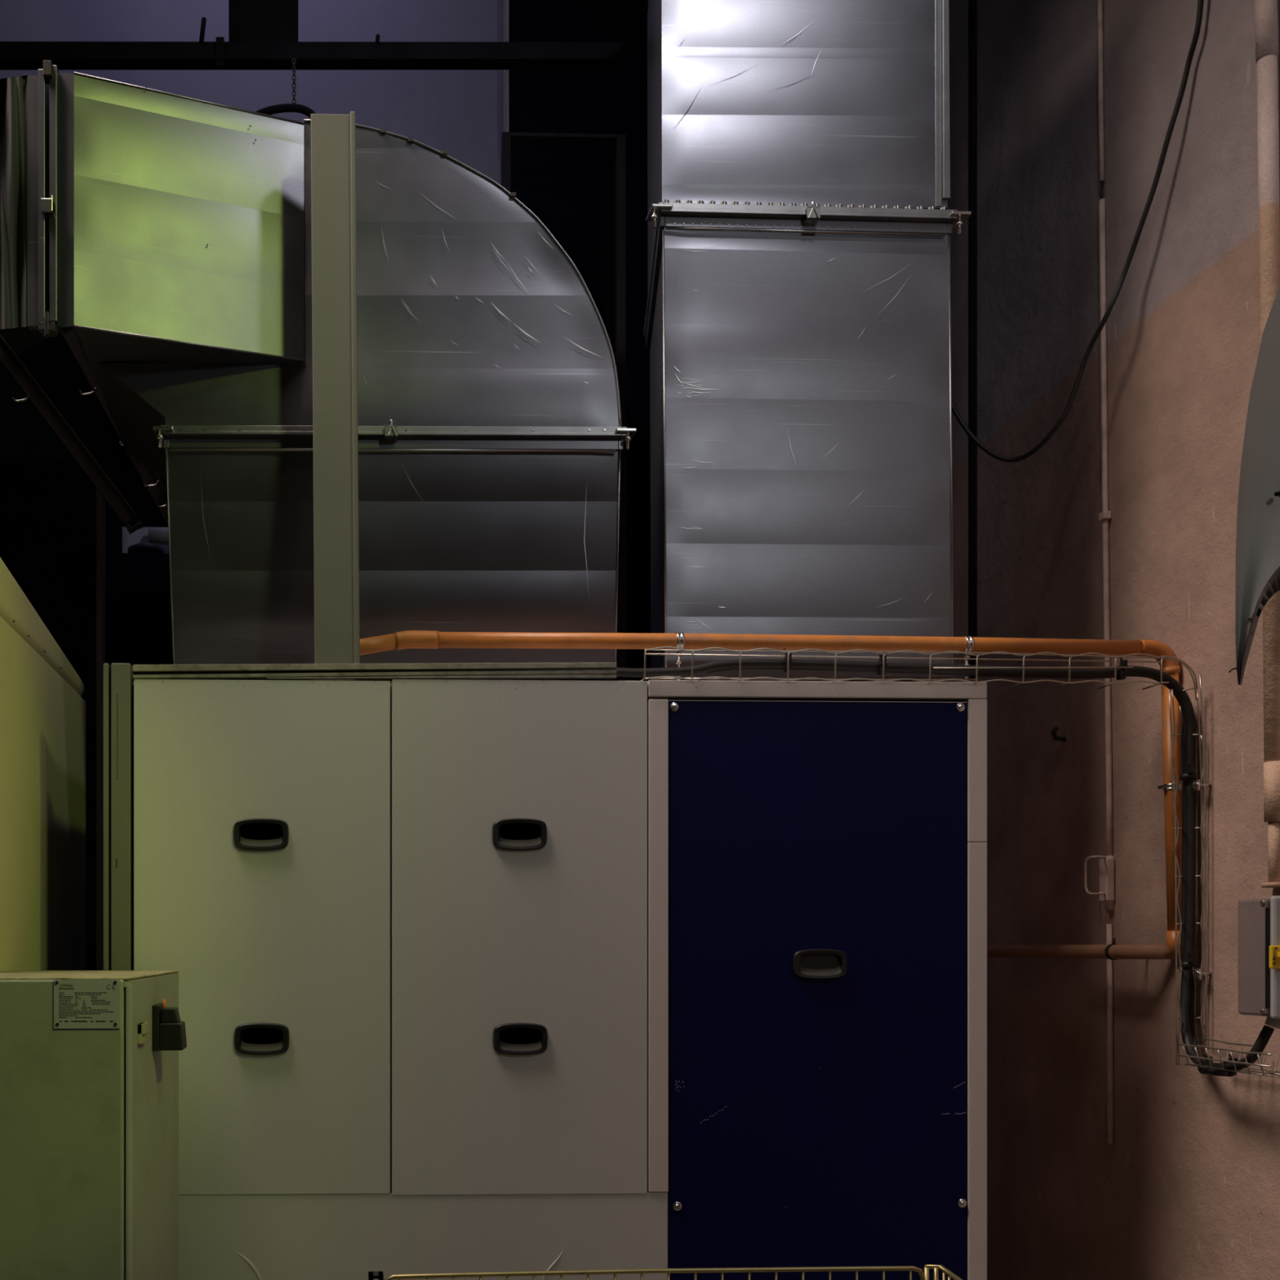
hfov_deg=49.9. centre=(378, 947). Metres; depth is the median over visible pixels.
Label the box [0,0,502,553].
wall
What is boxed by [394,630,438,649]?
socket
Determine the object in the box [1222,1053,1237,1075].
cable tie
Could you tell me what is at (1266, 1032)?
power cable
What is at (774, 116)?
duct
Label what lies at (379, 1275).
wire basket
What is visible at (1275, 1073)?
cable tray
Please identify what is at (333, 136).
support post
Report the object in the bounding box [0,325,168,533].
cable tray
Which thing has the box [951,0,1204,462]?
cable
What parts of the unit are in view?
recessed handle, recessed handle, access door, rail, panel, access door, recessed handle, recessed handle, frame, blue panel, recessed handle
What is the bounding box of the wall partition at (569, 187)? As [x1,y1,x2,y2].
[508,0,651,681]
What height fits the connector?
0.998 m
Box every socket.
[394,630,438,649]
[1159,666,1181,674]
[1165,930,1181,955]
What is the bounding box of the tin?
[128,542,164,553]
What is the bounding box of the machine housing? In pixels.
[0,557,85,971]
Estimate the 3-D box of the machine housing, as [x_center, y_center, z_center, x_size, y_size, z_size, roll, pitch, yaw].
[-1.058,0.324,3.201,0.503,2.353,1.133,0,0,-2]
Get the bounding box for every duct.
[49,65,304,454]
[164,448,621,684]
[644,0,971,348]
[649,226,953,681]
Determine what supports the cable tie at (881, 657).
attached to the power cable at (1266, 1032)
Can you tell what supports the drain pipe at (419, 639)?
attached to the wall at (1187, 1187)
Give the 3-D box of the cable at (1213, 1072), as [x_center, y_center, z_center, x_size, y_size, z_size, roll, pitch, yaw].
[1.328,-0.189,2.955,1.143,0.933,0.279,0,0,-2]
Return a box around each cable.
[602,658,1274,1071]
[706,667,1234,1076]
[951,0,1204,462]
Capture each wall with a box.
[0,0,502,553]
[942,0,1279,1279]
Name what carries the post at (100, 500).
on the floor
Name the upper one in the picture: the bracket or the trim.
the trim
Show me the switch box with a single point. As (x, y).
(1259, 918)
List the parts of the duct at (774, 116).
corner plate, corner plate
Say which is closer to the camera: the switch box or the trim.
the switch box
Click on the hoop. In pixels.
(1091, 856)
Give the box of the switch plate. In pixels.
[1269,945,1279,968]
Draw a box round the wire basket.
[368,1264,962,1279]
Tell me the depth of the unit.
3.01 m
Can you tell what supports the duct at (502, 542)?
on the unit
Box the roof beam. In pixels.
[0,17,626,70]
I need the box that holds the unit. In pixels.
[102,662,986,1279]
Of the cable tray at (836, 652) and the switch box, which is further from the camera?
the cable tray at (836, 652)
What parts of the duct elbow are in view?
corner plate, corner plate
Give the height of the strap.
0.054 m
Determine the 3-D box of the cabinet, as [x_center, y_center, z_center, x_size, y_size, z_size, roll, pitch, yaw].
[-0.574,0.765,2.535,0.412,1.431,0.754,0,0,-2]
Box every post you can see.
[96,488,105,970]
[311,111,359,680]
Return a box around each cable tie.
[782,648,792,671]
[875,653,886,675]
[1115,657,1127,679]
[1179,760,1195,780]
[1181,950,1195,967]
[1197,1052,1213,1074]
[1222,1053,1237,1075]
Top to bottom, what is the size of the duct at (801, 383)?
1.100 m
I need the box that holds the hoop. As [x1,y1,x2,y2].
[1084,855,1106,895]
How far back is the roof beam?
3.90 m
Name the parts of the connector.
corner plate, corner plate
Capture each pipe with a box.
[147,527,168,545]
[360,630,1182,959]
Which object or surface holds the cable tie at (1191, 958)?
attached to the power cable at (1266, 1032)
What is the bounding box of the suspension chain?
[291,58,296,103]
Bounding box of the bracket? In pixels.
[1050,726,1066,742]
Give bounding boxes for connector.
[0,60,57,337]
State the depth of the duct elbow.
3.19 m
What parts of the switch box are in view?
lid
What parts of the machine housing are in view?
panel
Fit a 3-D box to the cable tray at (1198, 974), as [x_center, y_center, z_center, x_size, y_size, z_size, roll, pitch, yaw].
[1.845,-0.200,3.082,0.116,0.938,0.088,0,0,-2]
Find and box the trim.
[502,0,508,132]
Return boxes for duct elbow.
[100,119,636,480]
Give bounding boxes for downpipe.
[1253,0,1279,888]
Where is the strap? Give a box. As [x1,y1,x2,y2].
[255,103,315,119]
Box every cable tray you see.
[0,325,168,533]
[640,646,1164,689]
[1160,655,1212,1065]
[1177,1037,1279,1077]
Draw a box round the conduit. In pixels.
[1097,0,1114,1143]
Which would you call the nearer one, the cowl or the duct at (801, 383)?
the cowl
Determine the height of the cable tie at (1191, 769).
0.039 m
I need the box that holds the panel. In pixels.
[228,0,297,41]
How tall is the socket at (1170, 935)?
0.058 m
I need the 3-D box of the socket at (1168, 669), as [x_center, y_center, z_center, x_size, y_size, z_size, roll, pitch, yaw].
[1.879,-0.657,3.166,0.044,0.018,0.043,0,0,-2]
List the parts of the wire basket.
frame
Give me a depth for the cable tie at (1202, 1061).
2.95 m
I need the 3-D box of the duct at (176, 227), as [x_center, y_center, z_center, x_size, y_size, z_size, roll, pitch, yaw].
[-0.466,-1.681,3.375,0.565,0.587,0.783,0,0,-2]
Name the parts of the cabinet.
door, dusty lid, orange lever, isolator knob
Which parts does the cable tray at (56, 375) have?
rail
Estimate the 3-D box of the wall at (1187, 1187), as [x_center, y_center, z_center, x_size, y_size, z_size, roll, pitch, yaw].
[2.038,-2.100,1.345,0.150,7.200,8.950,0,0,-2]
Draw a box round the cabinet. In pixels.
[0,970,186,1279]
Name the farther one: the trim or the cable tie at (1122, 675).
the trim
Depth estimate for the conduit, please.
3.44 m
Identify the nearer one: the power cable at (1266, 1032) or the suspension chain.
the power cable at (1266, 1032)
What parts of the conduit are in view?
plate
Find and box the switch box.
[1238,895,1279,1028]
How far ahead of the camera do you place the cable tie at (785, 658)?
3.04 m
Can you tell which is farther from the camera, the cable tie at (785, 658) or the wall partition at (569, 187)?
the wall partition at (569, 187)
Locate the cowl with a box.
[1228,286,1279,684]

